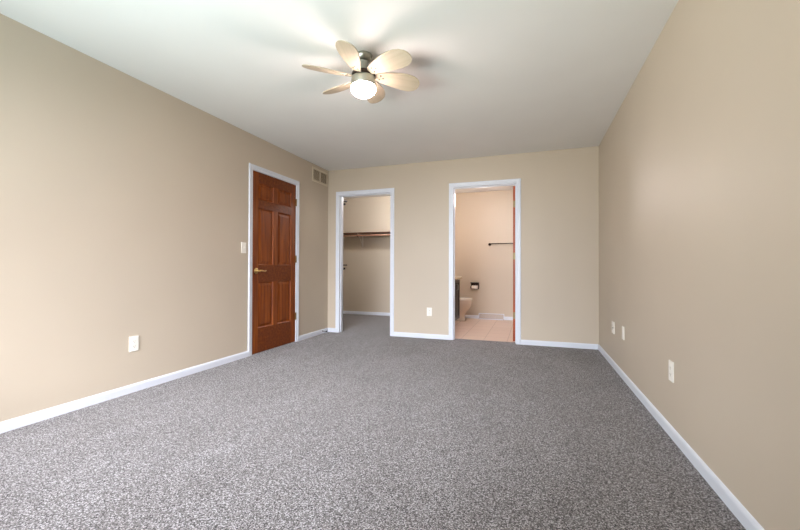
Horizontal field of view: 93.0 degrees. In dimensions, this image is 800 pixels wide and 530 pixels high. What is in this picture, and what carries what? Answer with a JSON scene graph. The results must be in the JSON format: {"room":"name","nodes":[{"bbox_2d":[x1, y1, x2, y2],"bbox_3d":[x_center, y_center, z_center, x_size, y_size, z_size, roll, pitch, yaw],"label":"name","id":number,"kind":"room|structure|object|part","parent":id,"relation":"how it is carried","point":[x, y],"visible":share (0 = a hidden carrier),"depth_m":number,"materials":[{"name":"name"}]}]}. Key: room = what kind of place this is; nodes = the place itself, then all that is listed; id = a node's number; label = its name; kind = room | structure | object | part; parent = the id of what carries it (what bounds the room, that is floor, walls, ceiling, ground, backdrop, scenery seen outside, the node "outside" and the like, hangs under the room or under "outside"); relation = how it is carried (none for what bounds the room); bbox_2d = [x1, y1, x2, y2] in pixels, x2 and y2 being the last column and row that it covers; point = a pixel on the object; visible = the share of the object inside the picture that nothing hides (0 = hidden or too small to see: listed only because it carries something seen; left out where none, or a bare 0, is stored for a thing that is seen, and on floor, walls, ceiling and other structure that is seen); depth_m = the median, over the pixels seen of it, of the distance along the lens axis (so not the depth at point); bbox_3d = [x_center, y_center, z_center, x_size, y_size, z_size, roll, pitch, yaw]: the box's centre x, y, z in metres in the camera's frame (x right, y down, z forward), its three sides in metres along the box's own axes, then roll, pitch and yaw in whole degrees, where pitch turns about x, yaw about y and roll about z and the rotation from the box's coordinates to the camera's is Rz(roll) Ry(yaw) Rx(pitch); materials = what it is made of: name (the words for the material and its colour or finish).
{"room":"empty bedroom","nodes":[
{"label":"empty bedroom","id":0,"kind":"room"},
{"bbox_2d":[0,13,327,421],"bbox_3d":[-2.053,-0.184,3.163,0.115,2.540,5.528,0,-1,19],"label":"wall","id":1,"kind":"structure","parent":0,"point":[124,202],"depth_m":2.82,"materials":[{"name":"beige paint"}]},
{"bbox_2d":[0,351,248,433],"bbox_3d":[-2.276,0.946,2.323,0.012,0.063,3.816,0,-1,19],"label":"baseboard","id":2,"kind":"structure","parent":1,"relation":"attached to","point":[8,425],"depth_m":2.74,"materials":[{"name":"white paint"}]},
{"bbox_2d":[129,335,138,351],"bbox_3d":[-2.064,0.610,2.943,0.008,0.116,0.071,0,-1,19],"label":"power outlet","id":3,"kind":"object","parent":1,"relation":"attached to","point":[134,340],"visible":1,"depth_m":2.94,"materials":[{"name":"beige plastic"}]},
{"bbox_2d":[241,242,245,252],"bbox_3d":[-1.669,-0.185,4.065,0.020,0.116,0.071,0,-1,19],"label":"light switch","id":4,"kind":"object","parent":1,"relation":"attached to","point":[243,244],"visible":1,"depth_m":4.06,"materials":[{"name":"beige plastic"}]},
{"bbox_2d":[248,163,299,355],"bbox_3d":[-1.547,-0.056,4.599,0.129,2.112,0.944,0,-1,19],"label":"door frame","id":5,"kind":"structure","parent":1,"relation":"attached to","point":[252,167],"depth_m":4.20,"materials":[{"name":"white paint"}]},
{"bbox_2d":[252,170,296,353],"bbox_3d":[-1.487,-0.027,4.589,0.098,2.042,0.839,0,-1,19],"label":"door","id":6,"kind":"structure","parent":1,"relation":"in","point":[274,258],"depth_m":4.54,"materials":[{"name":"red wood"}]},
{"bbox_3d":[-1.579,0.455,4.419,0.035,0.525,0.266,0,-1,19],"label":"panel","id":7,"kind":"part","parent":6,"relation":"part of","materials":[{"name":"red wood"}]},
{"bbox_3d":[-1.577,-0.323,4.426,0.035,0.650,0.266,0,-1,19],"label":"panel","id":8,"kind":"part","parent":6,"relation":"part of","materials":[{"name":"red wood"}]},
{"bbox_3d":[-1.575,-0.838,4.431,0.035,0.190,0.266,0,-1,19],"label":"panel","id":9,"kind":"part","parent":6,"relation":"part of","materials":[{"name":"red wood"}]},
{"bbox_3d":[-1.464,0.458,4.751,0.035,0.525,0.266,0,-1,19],"label":"panel","id":10,"kind":"part","parent":6,"relation":"part of","materials":[{"name":"red wood"}]},
{"bbox_3d":[-1.460,-0.835,4.763,0.035,0.190,0.266,0,-1,19],"label":"panel","id":11,"kind":"part","parent":6,"relation":"part of","materials":[{"name":"red wood"}]},
{"bbox_3d":[-1.462,-0.320,4.758,0.035,0.650,0.266,0,-1,19],"label":"panel","id":12,"kind":"part","parent":6,"relation":"part of","materials":[{"name":"red wood"}]},
{"bbox_2d":[299,328,327,340],"bbox_3d":[-1.217,0.976,5.381,0.012,0.063,0.768,0,-1,19],"label":"baseboard","id":13,"kind":"structure","parent":1,"relation":"attached to","point":[308,335],"depth_m":5.33,"materials":[{"name":"white paint"}]},
{"bbox_2d":[312,166,327,186],"bbox_3d":[-1.164,-1.288,5.538,0.010,0.202,0.422,0,-1,19],"label":"air vent","id":14,"kind":"object","parent":1,"relation":"in","point":[319,176],"visible":1,"depth_m":5.52,"materials":[{"name":"beige metal"}]},
{"bbox_2d":[314,169,319,180],"bbox_3d":[-1.196,-1.289,5.447,0.010,0.146,0.173,0,-1,19],"label":"grille","id":15,"kind":"object","parent":14,"relation":"attached to","point":[316,171],"depth_m":5.45,"materials":[{"name":"beige metal"}]},
{"bbox_2d":[321,172,326,183],"bbox_3d":[-1.133,-1.287,5.629,0.010,0.146,0.173,0,-1,19],"label":"grille","id":16,"kind":"object","parent":14,"relation":"attached to","point":[323,174],"depth_m":5.63,"materials":[{"name":"beige metal"}]},
{"bbox_2d":[0,0,677,198],"bbox_3d":[-0.459,-1.494,3.791,5.250,0.100,7.965,0,-1,19],"label":"ceiling","id":17,"kind":"structure","parent":0,"point":[495,77],"depth_m":2.73,"materials":[{"name":"white paint"}]},
{"bbox_2d":[302,40,419,103],"bbox_3d":[-0.254,-1.309,2.630,0.783,0.289,0.823,0,-1,19],"label":"ceiling fan","id":18,"kind":"object","parent":17,"relation":"hanging from","point":[363,84],"visible":1,"depth_m":2.56,"materials":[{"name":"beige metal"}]},
{"bbox_3d":[-0.491,-1.312,2.563,0.341,0.006,0.150,0,17,-23],"label":"blade","id":19,"kind":"part","parent":18,"relation":"part of","materials":[{"name":"beige wood"}]},
{"bbox_3d":[-0.430,-1.310,2.802,0.341,0.006,0.150,0,17,37],"label":"blade","id":20,"kind":"part","parent":18,"relation":"part of","materials":[{"name":"beige wood"}]},
{"bbox_3d":[-0.314,-1.313,2.392,0.150,0.006,0.341,18,2,7],"label":"blade","id":21,"kind":"part","parent":18,"relation":"part of","materials":[{"name":"beige wood"}]},
{"bbox_3d":[-0.254,-1.201,2.629,0.172,0.072,0.172,0,-1,19],"label":"light globe","id":22,"kind":"part","parent":18,"relation":"part of","materials":[{"name":"white glass"}]},
{"bbox_3d":[-0.193,-1.308,2.869,0.150,0.006,0.341,-18,-3,7],"label":"blade","id":23,"kind":"part","parent":18,"relation":"part of","materials":[{"name":"beige wood"}]},
{"bbox_3d":[-0.077,-1.311,2.458,0.341,0.006,0.150,0,-19,37],"label":"blade","id":24,"kind":"part","parent":18,"relation":"part of","materials":[{"name":"beige wood"}]},
{"bbox_3d":[-0.017,-1.309,2.697,0.341,0.006,0.150,0,-19,-23],"label":"blade","id":25,"kind":"part","parent":18,"relation":"part of","materials":[{"name":"beige wood"}]},
{"bbox_2d":[343,196,389,312],"bbox_3d":[-0.583,-0.139,7.906,2.550,2.540,0.115,0,-1,19],"label":"wall","id":26,"kind":"structure","parent":0,"point":[366,275],"depth_m":7.88,"materials":[{"name":"beige paint"}]},
{"bbox_2d":[343,232,389,246],"bbox_3d":[-0.595,-0.512,7.694,2.435,0.280,0.302,0,-1,19],"label":"closet shelf","id":27,"kind":"object","parent":26,"relation":"attached to","point":[357,233],"visible":0.38,"depth_m":7.76,"materials":[{"name":"brown wood"}]},
{"bbox_2d":[343,234,389,236],"bbox_3d":[-0.635,-0.594,7.579,2.435,0.033,0.033,0,-1,19],"label":"closet rod","id":28,"kind":"object","parent":27,"relation":"attached to","point":[367,234],"visible":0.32,"depth_m":7.55,"materials":[{"name":"brown wood"}]},
{"bbox_2d":[343,311,389,315],"bbox_3d":[-0.552,0.999,7.817,2.435,0.063,0.012,0,-1,19],"label":"baseboard","id":29,"kind":"structure","parent":26,"relation":"attached to","point":[344,312],"depth_m":7.86,"materials":[{"name":"white paint"}]},
{"bbox_2d":[0,314,745,529],"bbox_3d":[-0.447,1.046,3.823,5.250,0.100,7.850,0,-1,19],"label":"floor","id":30,"kind":"structure","parent":0,"point":[361,426],"depth_m":2.02,"materials":[{"name":"grey carpet"}]},
{"bbox_2d":[455,279,459,320],"bbox_3d":[0.611,0.627,6.186,0.595,0.785,1.100,0,-1,19],"label":"vanity cabinet","id":31,"kind":"object","parent":30,"relation":"on","point":[457,282],"visible":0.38,"depth_m":6.46,"materials":[{"name":"brown wood"}]},
{"bbox_3d":[0.893,0.584,6.227,0.028,0.665,0.262,0,-1,19],"label":"door","id":32,"kind":"part","parent":31,"relation":"part of","materials":[{"name":"brown wood"}]},
{"bbox_3d":[0.981,0.586,6.479,0.028,0.665,0.262,0,-1,19],"label":"door","id":33,"kind":"part","parent":31,"relation":"part of","materials":[{"name":"brown wood"}]},
{"bbox_2d":[456,297,472,320],"bbox_3d":[0.985,0.661,7.061,0.726,0.735,0.480,0,-1,19],"label":"toilet","id":34,"kind":"object","parent":30,"relation":"on","point":[465,302],"visible":0.25,"depth_m":6.88,"materials":[{"name":"ceramic"}]},
{"bbox_3d":[1.084,0.615,7.027,0.514,0.020,0.378,0,-1,19],"label":"lid","id":35,"kind":"part","parent":34,"relation":"part of","materials":[{"name":"white plastic"}]},
{"bbox_2d":[328,146,598,343],"bbox_3d":[0.100,-0.158,5.402,5.480,2.540,0.115,0,-1,19],"label":"wall","id":36,"kind":"structure","parent":0,"point":[560,188],"depth_m":4.83,"materials":[{"name":"beige paint"}]},
{"bbox_2d":[335,188,393,335],"bbox_3d":[-0.505,-0.044,5.611,0.934,2.112,0.143,0,-1,19],"label":"door frame","id":37,"kind":"structure","parent":36,"relation":"attached to","point":[339,195],"depth_m":5.68,"materials":[{"name":"white paint"}]},
{"bbox_2d":[394,332,448,339],"bbox_3d":[0.285,0.980,5.260,0.789,0.063,0.012,0,-1,19],"label":"baseboard","id":38,"kind":"structure","parent":36,"relation":"attached to","point":[399,334],"depth_m":5.25,"materials":[{"name":"white paint"}]},
{"bbox_2d":[427,307,431,315],"bbox_3d":[0.404,0.644,5.224,0.071,0.116,0.008,0,-1,19],"label":"power outlet","id":39,"kind":"object","parent":36,"relation":"attached to","point":[429,310],"visible":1,"depth_m":5.22,"materials":[{"name":"beige plastic"}]},
{"bbox_2d":[449,178,520,344],"bbox_3d":[1.122,-0.047,5.047,0.932,2.118,0.143,0,-1,19],"label":"door frame","id":40,"kind":"structure","parent":36,"relation":"attached to","point":[506,182],"depth_m":4.98,"materials":[{"name":"white paint"}]},
{"bbox_2d":[513,186,514,340],"bbox_3d":[1.636,-0.015,5.356,0.044,2.038,0.813,0,-1,19],"label":"door","id":41,"kind":"structure","parent":36,"relation":"in","point":[513,186],"depth_m":4.98,"materials":[{"name":"orange wood"}]},
{"bbox_2d":[521,339,597,349],"bbox_3d":[1.953,0.979,4.682,0.878,0.063,0.012,0,-1,19],"label":"baseboard","id":42,"kind":"structure","parent":36,"relation":"attached to","point":[523,342],"depth_m":4.67,"materials":[{"name":"white paint"}]},
{"bbox_2d":[455,190,512,316],"bbox_3d":[2.065,-0.137,7.179,2.930,2.540,0.115,0,-1,19],"label":"wall","id":43,"kind":"structure","parent":0,"point":[482,219],"depth_m":7.27,"materials":[{"name":"beige paint"}]},
{"bbox_2d":[465,315,478,318],"bbox_3d":[1.164,1.001,7.413,0.744,0.063,0.012,0,-1,19],"label":"baseboard","id":44,"kind":"structure","parent":43,"relation":"attached to","point":[466,316],"depth_m":7.32,"materials":[{"name":"white paint"}]},
{"bbox_2d":[470,282,478,288],"bbox_3d":[1.437,0.401,7.290,0.160,0.132,0.075,0,-1,19],"label":"toilet paper holder","id":45,"kind":"object","parent":43,"relation":"attached to","point":[472,283],"visible":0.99,"depth_m":7.30,"materials":[{"name":"brown metal"}]},
{"bbox_2d":[478,313,503,319],"bbox_3d":[1.731,0.976,7.191,0.476,0.112,0.060,0,-1,19],"label":"air vent","id":46,"kind":"object","parent":43,"relation":"in","point":[490,316],"visible":1,"depth_m":7.18,"materials":[{"name":"white metal"}]},
{"bbox_2d":[599,0,799,529],"bbox_3d":[1.534,-0.184,1.919,0.115,2.540,5.528,0,-1,19],"label":"wall","id":47,"kind":"structure","parent":0,"point":[699,161],"depth_m":1.63,"materials":[{"name":"beige paint"}]},
{"bbox_2d":[612,321,614,333],"bbox_3d":[2.095,0.615,3.739,0.016,0.116,0.116,0,-1,19],"label":"wall plate","id":48,"kind":"object","parent":47,"relation":"attached to","point":[613,323],"visible":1,"depth_m":3.71,"materials":[{"name":"beige plastic"}]},
{"bbox_2d":[669,360,673,382],"bbox_3d":[1.560,0.611,2.184,0.008,0.116,0.071,0,-1,19],"label":"power outlet","id":49,"kind":"object","parent":47,"relation":"attached to","point":[671,364],"visible":1,"depth_m":2.17,"materials":[{"name":"beige plastic"}]},
{"bbox_2d":[598,344,764,529],"bbox_3d":[1.470,0.954,1.930,0.012,0.063,5.528,0,-1,19],"label":"baseboard","id":50,"kind":"structure","parent":47,"relation":"attached to","point":[740,512],"depth_m":1.83,"materials":[{"name":"white paint"}]}
]}

